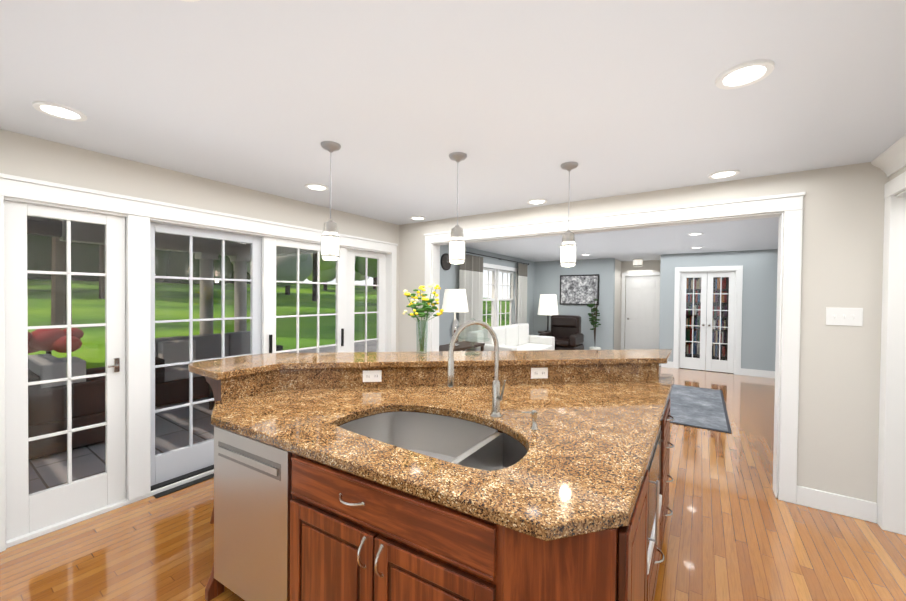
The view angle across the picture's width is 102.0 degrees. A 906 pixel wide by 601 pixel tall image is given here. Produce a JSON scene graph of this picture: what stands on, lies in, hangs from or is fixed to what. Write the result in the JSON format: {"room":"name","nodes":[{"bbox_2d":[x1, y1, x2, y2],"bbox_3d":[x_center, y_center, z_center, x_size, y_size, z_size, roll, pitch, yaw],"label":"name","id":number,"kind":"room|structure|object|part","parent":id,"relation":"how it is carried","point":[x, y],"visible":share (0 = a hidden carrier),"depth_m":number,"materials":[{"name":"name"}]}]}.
{"room":"kitchen","nodes":[
{"label":"kitchen","id":0,"kind":"room"},
{"bbox_2d":[0,129,398,351],"bbox_3d":[-2.657,0.232,2.188,0.150,2.440,6.966,1,1,34],"label":"wall","id":1,"kind":"structure","parent":0,"point":[26,156],"depth_m":2.76,"materials":[{"name":"white paint"}]},
{"bbox_2d":[0,173,397,551],"bbox_3d":[-1.758,0.353,3.483,0.250,2.180,3.394,1,1,34],"label":"door frame","id":2,"kind":"structure","parent":1,"relation":"attached to","point":[137,469],"depth_m":2.60,"materials":[{"name":"white wood"}]},
{"bbox_2d":[27,215,377,491],"bbox_3d":[-1.786,0.331,3.486,0.056,1.715,2.977,1,1,34],"label":"glass wall","id":3,"kind":"structure","parent":2,"relation":"attached to","point":[161,336],"depth_m":2.85,"materials":[{"name":"clear glass"}]},
{"bbox_2d":[0,355,905,600],"bbox_3d":[1.958,1.497,4.043,6.550,0.050,15.200,1,1,34],"label":"floor","id":4,"kind":"structure","parent":0,"point":[736,529],"depth_m":2.23,"materials":[{"name":"brown wood"}]},
{"bbox_2d":[210,506,213,523],"bbox_3d":[-1.346,1.111,2.498,0.295,0.702,0.444,1,1,34],"label":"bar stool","id":5,"kind":"object","parent":4,"relation":"on","point":[212,520],"depth_m":2.40,"materials":[{"name":"brown wood"}]},
{"bbox_2d":[205,384,673,600],"bbox_3d":[0.112,1.048,2.389,2.216,0.858,2.466,1,1,34],"label":"kitchen island","id":6,"kind":"object","parent":4,"relation":"on","point":[285,529],"depth_m":1.39,"materials":[{"name":"brown wood"}]},
{"bbox_2d":[214,426,291,600],"bbox_3d":[-0.914,1.038,1.690,0.567,0.835,0.117,1,1,34],"label":"dishwasher","id":7,"kind":"object","parent":6,"relation":"in","point":[253,476],"depth_m":1.64,"materials":[{"name":"silver metal"}]},
{"bbox_2d":[211,352,674,595],"bbox_3d":[0.147,0.596,2.382,2.087,0.043,2.458,1,1,34],"label":"island countertop","id":8,"kind":"structure","parent":6,"relation":"on","point":[562,505],"depth_m":1.47,"materials":[{"name":"brown stone"}]},
{"bbox_2d":[402,284,443,353],"bbox_3d":[-0.233,0.134,2.712,0.288,0.522,0.310,1,1,34],"label":"flower vase","id":9,"kind":"object","parent":8,"relation":"on","point":[426,308],"visible":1,"depth_m":2.71,"materials":[{"name":"clear glass"}]},
{"bbox_2d":[348,404,535,471],"bbox_3d":[-0.087,0.729,1.694,0.922,0.232,0.522,1,1,34],"label":"sink","id":10,"kind":"object","parent":8,"relation":"in","point":[488,446],"depth_m":1.95,"materials":[{"name":"silver metal"}]},
{"bbox_2d":[456,325,489,354],"bbox_3d":[0.145,0.264,2.728,0.260,0.268,0.260,1,1,34],"label":"cake stand","id":11,"kind":"object","parent":8,"relation":"on","point":[474,338],"visible":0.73,"depth_m":2.73,"materials":[{"name":"clear glass"}]},
{"bbox_2d":[444,320,539,431],"bbox_3d":[0.201,0.339,1.713,0.368,0.490,0.295,1,1,34],"label":"faucet","id":12,"kind":"object","parent":8,"relation":"on","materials":[{"name":"silver metal"}]},
{"bbox_2d":[439,341,484,350],"bbox_3d":[0.027,1.054,5.469,0.400,0.760,1.100,1,1,34],"label":"console table","id":13,"kind":"object","parent":4,"relation":"on","point":[464,345],"visible":0.17,"depth_m":5.50,"materials":[{"name":"brown wood"}]},
{"bbox_2d":[442,289,467,346],"bbox_3d":[0.029,0.254,5.414,0.400,0.838,0.400,1,1,34],"label":"table lamp","id":14,"kind":"object","parent":13,"relation":"on","point":[454,300],"visible":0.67,"depth_m":5.28,"materials":[{"name":"white fabric"}]},
{"bbox_2d":[468,323,554,350],"bbox_3d":[1.275,0.969,7.461,0.950,0.900,2.200,1,1,34],"label":"sofa","id":15,"kind":"object","parent":4,"relation":"on","point":[514,337],"visible":0.38,"depth_m":7.46,"materials":[{"name":"white fabric"}]},
{"bbox_2d":[539,315,583,349],"bbox_3d":[2.536,0.857,8.563,0.840,1.000,0.900,1,1,34],"label":"recliner","id":16,"kind":"object","parent":4,"relation":"on","point":[566,333],"visible":0.65,"depth_m":8.57,"materials":[{"name":"black leather"}]},
{"bbox_2d":[587,299,600,349],"bbox_3d":[3.371,0.591,8.810,0.344,1.661,0.356,1,1,34],"label":"plant","id":17,"kind":"object","parent":4,"relation":"on","point":[594,316],"visible":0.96,"depth_m":8.77,"materials":[{"name":"green plant"}]},
{"bbox_2d":[670,384,731,433],"bbox_3d":[2.745,1.451,5.695,2.400,0.013,2.280,1,1,34],"label":"living room rug","id":18,"kind":"object","parent":4,"relation":"on","point":[698,407],"visible":0.29,"depth_m":4.96,"materials":[{"name":"grey carpet"}]},
{"bbox_2d":[685,277,728,359],"bbox_3d":[6.743,0.351,9.025,2.050,2.200,0.330,1,1,34],"label":"bookshelf","id":19,"kind":"object","parent":4,"relation":"on","point":[716,306],"depth_m":9.23,"materials":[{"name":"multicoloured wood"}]},
{"bbox_3d":[2.412,1.100,9.349,0.500,0.610,0.500,1,1,34],"label":"side table","id":20,"kind":"object","parent":4,"relation":"on","visible":0},
{"bbox_2d":[538,294,558,331],"bbox_3d":[2.420,0.319,9.338,0.520,0.948,0.520,1,1,34],"label":"table lamp","id":21,"kind":"object","parent":20,"relation":"on","point":[548,305],"visible":0.92,"depth_m":9.15,"materials":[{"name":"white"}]},
{"bbox_2d":[0,0,905,261],"bbox_3d":[1.982,-1.018,4.009,6.550,0.100,15.200,1,1,34],"label":"ceiling","id":22,"kind":"structure","parent":0,"point":[518,102],"depth_m":1.72,"materials":[{"name":"white paint"}]},
{"bbox_2d":[32,101,86,121],"bbox_3d":[-2.025,-0.973,1.892,0.196,0.010,0.195,1,1,34],"label":"recessed light","id":23,"kind":"object","parent":22,"relation":"in","point":[60,111],"visible":1,"depth_m":1.89,"materials":[{"name":"white"}]},
{"bbox_2d":[305,183,328,190],"bbox_3d":[-1.182,-0.982,3.182,0.196,0.010,0.196,1,1,34],"label":"recessed light","id":24,"kind":"object","parent":22,"relation":"in","point":[315,187],"visible":1,"depth_m":3.17,"materials":[{"name":"white"}]},
{"bbox_2d":[321,141,340,260],"bbox_3d":[-0.766,-0.611,2.295,0.120,0.720,0.120,1,1,34],"label":"pendant light","id":25,"kind":"object","parent":22,"relation":"hanging from","point":[330,228],"visible":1,"depth_m":2.27,"materials":[{"name":"grey glass"}]},
{"bbox_3d":[-0.768,-0.339,2.298,0.104,0.176,0.104,1,1,34],"label":"glass","id":26,"kind":"part","parent":25,"relation":"part of","materials":[{"name":"white glass"}]},
{"bbox_2d":[410,216,425,219],"bbox_3d":[-0.422,-0.991,4.418,0.195,0.010,0.196,1,1,34],"label":"recessed light","id":27,"kind":"object","parent":22,"relation":"in","point":[418,218],"visible":0.98,"depth_m":4.41,"materials":[{"name":"white"}]},
{"bbox_2d":[449,152,466,263],"bbox_3d":[0.030,-0.606,2.445,0.120,0.720,0.120,1,1,34],"label":"pendant light","id":28,"kind":"object","parent":22,"relation":"hanging from","point":[457,234],"visible":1,"depth_m":2.42,"materials":[{"name":"grey glass"}]},
{"bbox_3d":[0.027,-0.334,2.449,0.104,0.176,0.104,1,1,34],"label":"glass","id":29,"kind":"part","parent":28,"relation":"part of","materials":[{"name":"white glass"}]},
{"bbox_2d":[527,199,546,204],"bbox_3d":[0.826,-0.968,3.597,0.195,0.010,0.196,1,1,34],"label":"recessed light","id":30,"kind":"object","parent":22,"relation":"in","point":[537,201],"visible":0.98,"depth_m":3.58,"materials":[{"name":"white"}]},
{"bbox_2d":[560,162,577,266],"bbox_3d":[0.819,-0.600,2.597,0.120,0.720,0.120,1,1,34],"label":"pendant light","id":31,"kind":"object","parent":22,"relation":"hanging from","point":[568,237],"visible":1,"depth_m":2.57,"materials":[{"name":"grey glass"}]},
{"bbox_3d":[0.817,-0.328,2.600,0.104,0.176,0.104,1,1,34],"label":"glass","id":32,"kind":"part","parent":31,"relation":"part of","materials":[{"name":"white glass"}]},
{"bbox_2d":[633,259,642,266],"bbox_3d":[4.506,-0.922,8.943,0.220,0.175,0.220,1,1,34],"label":"light","id":33,"kind":"object","parent":22,"relation":"attached to","point":[637,262],"visible":1,"depth_m":8.86,"materials":[{"name":"white glass"}]},
{"bbox_2d":[687,233,702,235],"bbox_3d":[3.529,-0.966,5.341,0.195,0.010,0.196,1,1,34],"label":"recessed light","id":34,"kind":"object","parent":22,"relation":"in","point":[691,234],"visible":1,"depth_m":5.35,"materials":[{"name":"white"}]},
{"bbox_2d":[708,169,739,178],"bbox_3d":[2.030,-0.946,2.753,0.195,0.010,0.196,1,1,34],"label":"recessed light","id":35,"kind":"object","parent":22,"relation":"in","point":[722,174],"visible":0.98,"depth_m":2.75,"materials":[{"name":"white plastic"}]},
{"bbox_2d":[715,59,774,89],"bbox_3d":[1.212,-0.937,1.528,0.195,0.010,0.196,1,1,34],"label":"recessed light","id":36,"kind":"object","parent":22,"relation":"in","point":[744,74],"visible":0.98,"depth_m":1.52,"materials":[{"name":"white"}]},
{"bbox_2d":[439,244,534,345],"bbox_3d":[0.599,0.190,7.681,0.180,2.440,5.785,1,1,34],"label":"wall","id":37,"kind":"structure","parent":0,"point":[449,279],"depth_m":7.49,"materials":[{"name":"grey paint"}]},
{"bbox_2d":[441,253,450,269],"bbox_3d":[-0.115,-0.681,6.459,0.039,0.300,0.300,1,1,34],"label":"wall clock","id":38,"kind":"object","parent":37,"relation":"attached to","point":[445,263],"visible":0.94,"depth_m":6.42,"materials":[{"name":"black"}]},
{"bbox_2d":[460,251,528,264],"bbox_3d":[0.958,-0.911,7.965,0.122,0.044,3.344,1,1,34],"label":"curtain rod","id":39,"kind":"object","parent":37,"relation":"attached to","point":[495,257],"visible":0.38,"depth_m":7.83,"materials":[{"name":"grey metal"}]},
{"bbox_2d":[459,253,482,350],"bbox_3d":[0.336,0.266,7.013,0.073,2.260,0.813,1,1,34],"label":"curtain","id":40,"kind":"object","parent":39,"relation":"hanging from","point":[471,275],"visible":0.54,"depth_m":7.00,"materials":[{"name":"white fabric"}]},
{"bbox_2d":[517,263,527,323],"bbox_3d":[1.698,0.242,9.025,0.073,2.280,0.533,1,1,34],"label":"curtain","id":41,"kind":"object","parent":39,"relation":"hanging from","point":[522,293],"visible":0.73,"depth_m":9.01,"materials":[{"name":"white fabric"}]},
{"bbox_2d":[483,263,517,326],"bbox_3d":[0.961,-0.009,8.210,0.180,1.550,1.960,1,1,34],"label":"window","id":42,"kind":"structure","parent":37,"relation":"attached to","point":[495,299],"depth_m":8.19,"materials":[{"name":"white wood"}]},
{"bbox_2d":[484,271,511,325],"bbox_3d":[0.936,-0.022,8.227,0.046,1.255,1.710,1,1,34],"label":"glass wall","id":43,"kind":"structure","parent":42,"relation":"attached to","point":[499,304],"depth_m":8.46,"materials":[{"name":"clear glass"}]},
{"bbox_2d":[535,258,614,349],"bbox_3d":[3.069,0.190,9.411,1.970,2.440,0.150,1,1,34],"label":"wall","id":44,"kind":"structure","parent":0,"point":[547,273],"depth_m":9.14,"materials":[{"name":"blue paint"}]},
{"bbox_2d":[560,274,598,304],"bbox_3d":[3.170,-0.267,9.230,0.965,0.760,0.032,1,1,34],"label":"picture frame","id":45,"kind":"object","parent":44,"relation":"attached to","point":[579,289],"visible":1,"depth_m":9.21,"materials":[{"name":"black"}]},
{"bbox_2d":[615,260,622,349],"bbox_3d":[4.107,0.201,9.312,0.160,2.440,0.840,1,1,34],"label":"wall","id":46,"kind":"structure","parent":0,"point":[618,264],"depth_m":9.32,"materials":[{"name":"grey paint"}]},
{"bbox_2d":[623,260,658,349],"bbox_3d":[4.797,0.206,9.448,1.150,2.440,0.150,1,1,34],"label":"wall","id":47,"kind":"structure","parent":0,"point":[650,265],"depth_m":9.36,"materials":[{"name":"grey paint"}]},
{"bbox_2d":[621,272,659,349],"bbox_3d":[4.825,0.358,9.360,0.960,2.140,0.107,1,1,34],"label":"door","id":48,"kind":"structure","parent":47,"relation":"attached to","point":[640,320],"depth_m":9.38,"materials":[{"name":"white wood"}]},
{"bbox_2d":[398,162,888,502],"bbox_3d":[1.121,0.248,3.745,4.660,2.440,0.150,1,1,34],"label":"wall","id":49,"kind":"structure","parent":0,"point":[839,365],"depth_m":2.61,"materials":[{"name":"white paint"}]},
{"bbox_2d":[424,192,805,503],"bbox_3d":[1.136,0.327,3.735,3.522,2.282,0.210,1,1,34],"label":"trim","id":50,"kind":"structure","parent":49,"relation":"attached to","point":[787,209],"depth_m":2.81,"materials":[{"name":"white wood"}]},
{"bbox_2d":[796,485,876,522],"bbox_3d":[2.693,1.431,2.587,0.402,0.135,0.018,1,1,34],"label":"baseboard","id":51,"kind":"structure","parent":49,"relation":"attached to","point":[861,509],"depth_m":2.57,"materials":[{"name":"white wood"}]},
{"bbox_2d":[826,307,862,325],"bbox_3d":[2.727,0.113,2.557,0.180,0.124,0.014,1,1,34],"label":"switch plate","id":52,"kind":"object","parent":49,"relation":"attached to","point":[846,316],"visible":1,"depth_m":2.55,"materials":[{"name":"white plastic"}]},
{"bbox_2d":[659,249,777,370],"bbox_3d":[5.674,0.244,7.285,2.730,2.440,0.150,1,1,34],"label":"wall","id":53,"kind":"structure","parent":0,"point":[759,309],"depth_m":7.13,"materials":[{"name":"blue paint"}]},
{"bbox_2d":[673,265,742,374],"bbox_3d":[5.233,0.381,7.572,1.140,2.150,0.170,1,1,34],"label":"door frame","id":54,"kind":"structure","parent":53,"relation":"attached to","point":[732,362],"depth_m":7.54,"materials":[{"name":"white wood"}]},
{"bbox_2d":[741,368,774,378],"bbox_3d":[6.208,1.408,6.829,1.340,0.135,0.018,1,1,34],"label":"baseboard","id":55,"kind":"structure","parent":53,"relation":"attached to","point":[752,372],"depth_m":7.05,"materials":[{"name":"white wood"}]},
{"bbox_2d":[889,166,905,195],"bbox_3d":[1.038,0.303,-0.406,0.140,2.440,6.816,1,1,34],"label":"wall","id":56,"kind":"structure","parent":0,"point":[896,174],"depth_m":2.33,"materials":[{"name":"white paint"}]},
{"bbox_2d":[871,134,905,176],"bbox_3d":[0.957,-0.862,-0.358,0.085,0.115,6.816,1,1,34],"label":"crown molding","id":57,"kind":"structure","parent":56,"relation":"attached to","point":[890,160],"depth_m":2.29,"materials":[{"name":"white"}]},
{"bbox_2d":[877,171,905,534],"bbox_3d":[2.628,0.366,1.954,0.172,2.280,1.125,1,1,34],"label":"trim","id":58,"kind":"structure","parent":56,"relation":"attached to","point":[891,497],"depth_m":2.37,"materials":[{"name":"white wood"}]},
{"label":"outside","id":59,"kind":"structure","parent":0,"visible":0},
{"bbox_2d":[28,340,376,493],"bbox_3d":[-3.742,1.461,5.971,5.850,0.100,22.000,1,1,34],"label":"patio","id":60,"kind":"structure","parent":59,"point":[208,433],"depth_m":3.69,"materials":[{"name":"stone"}]},
{"bbox_2d":[28,354,104,459],"bbox_3d":[-3.961,0.998,3.851,0.950,0.840,0.850,1,1,34],"label":"outdoor chair","id":61,"kind":"object","parent":60,"relation":"on","point":[79,398],"depth_m":3.46,"materials":[{"name":"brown wicker"}]},
{"bbox_2d":[27,216,316,334],"bbox_3d":[-4.212,0.081,3.411,3.760,2.720,6.650,1,1,34],"label":"porch","id":62,"kind":"object","parent":60,"relation":"on","point":[166,239],"depth_m":6.30,"materials":[{"name":"grey"}]},
{"bbox_2d":[206,381,214,409],"bbox_3d":[-2.547,1.212,4.919,0.900,0.410,1.000,1,1,34],"label":"coffee table","id":63,"kind":"object","parent":60,"relation":"on","point":[211,406],"depth_m":4.75,"materials":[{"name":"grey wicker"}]},
{"bbox_2d":[155,331,282,405],"bbox_3d":[-3.780,0.973,5.812,0.850,0.840,1.800,1,1,34],"label":"outdoor sofa","id":64,"kind":"object","parent":60,"relation":"on","point":[206,354],"depth_m":5.31,"materials":[{"name":"grey wicker"}]},
{"bbox_2d":[27,279,509,368],"bbox_3d":[-44.440,-1.354,41.976,126.000,3.860,100.000,1,1,34],"label":"lawn","id":65,"kind":"structure","parent":59,"point":[175,287],"depth_m":16.12,"materials":[{"name":"green plant"}]},
{"bbox_2d":[28,328,83,354],"bbox_3d":[-7.703,0.949,6.912,0.820,0.875,1.061,1,1,34],"label":"maple","id":66,"kind":"object","parent":65,"relation":"on","point":[58,341],"depth_m":6.84,"materials":[{"name":"plant"}]},
{"bbox_2d":[51,219,71,328],"bbox_3d":[-12.217,-5.959,10.530,7.131,14.475,9.129,1,1,34],"label":"tree","id":67,"kind":"object","parent":65,"relation":"on","point":[57,306],"depth_m":10.46,"materials":[{"name":"brown plant"}]},
{"bbox_2d":[99,244,104,298],"bbox_3d":[-17.742,-7.380,18.314,10.690,15.536,12.004,1,1,34],"label":"tree","id":68,"kind":"object","parent":65,"relation":"on","point":[102,260],"depth_m":17.88,"materials":[{"name":"brown plant"}]},
{"bbox_2d":[27,218,249,284],"bbox_3d":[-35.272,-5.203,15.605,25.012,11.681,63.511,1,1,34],"label":"tree","id":69,"kind":"object","parent":65,"relation":"on","point":[34,259],"depth_m":27.39,"materials":[{"name":"green plant"}]},
{"bbox_2d":[247,253,312,294],"bbox_3d":[-13.869,-2.787,28.964,4.970,5.650,5.022,1,1,34],"label":"tree","id":70,"kind":"object","parent":65,"relation":"on","point":[289,262],"depth_m":27.99,"materials":[{"name":"green plant"}]},
{"bbox_2d":[312,253,316,300],"bbox_3d":[-9.344,-8.045,25.829,10.567,17.150,10.876,1,1,34],"label":"tree","id":71,"kind":"object","parent":65,"relation":"on","point":[314,291],"depth_m":25.45,"materials":[{"name":"brown plant"}]},
{"bbox_2d":[307,252,355,290],"bbox_3d":[-13.264,-3.910,38.436,6.323,6.676,6.464,1,1,34],"label":"tree","id":72,"kind":"object","parent":65,"relation":"on","point":[327,276],"depth_m":37.11,"materials":[{"name":"green plant"}]},
{"bbox_2d":[355,271,368,280],"bbox_3d":[-11.866,-4.236,46.487,6.963,6.650,5.377,1,1,34],"label":"tree","id":73,"kind":"object","parent":65,"relation":"on","point":[358,274],"depth_m":45.44,"materials":[{"name":"green plant"}]},
{"bbox_2d":[355,256,376,276],"bbox_3d":[-7.941,-4.582,41.831,8.533,8.682,7.236,1,1,34],"label":"tree","id":74,"kind":"object","parent":65,"relation":"on","point":[359,269],"depth_m":39.87,"materials":[{"name":"green plant"}]}
]}

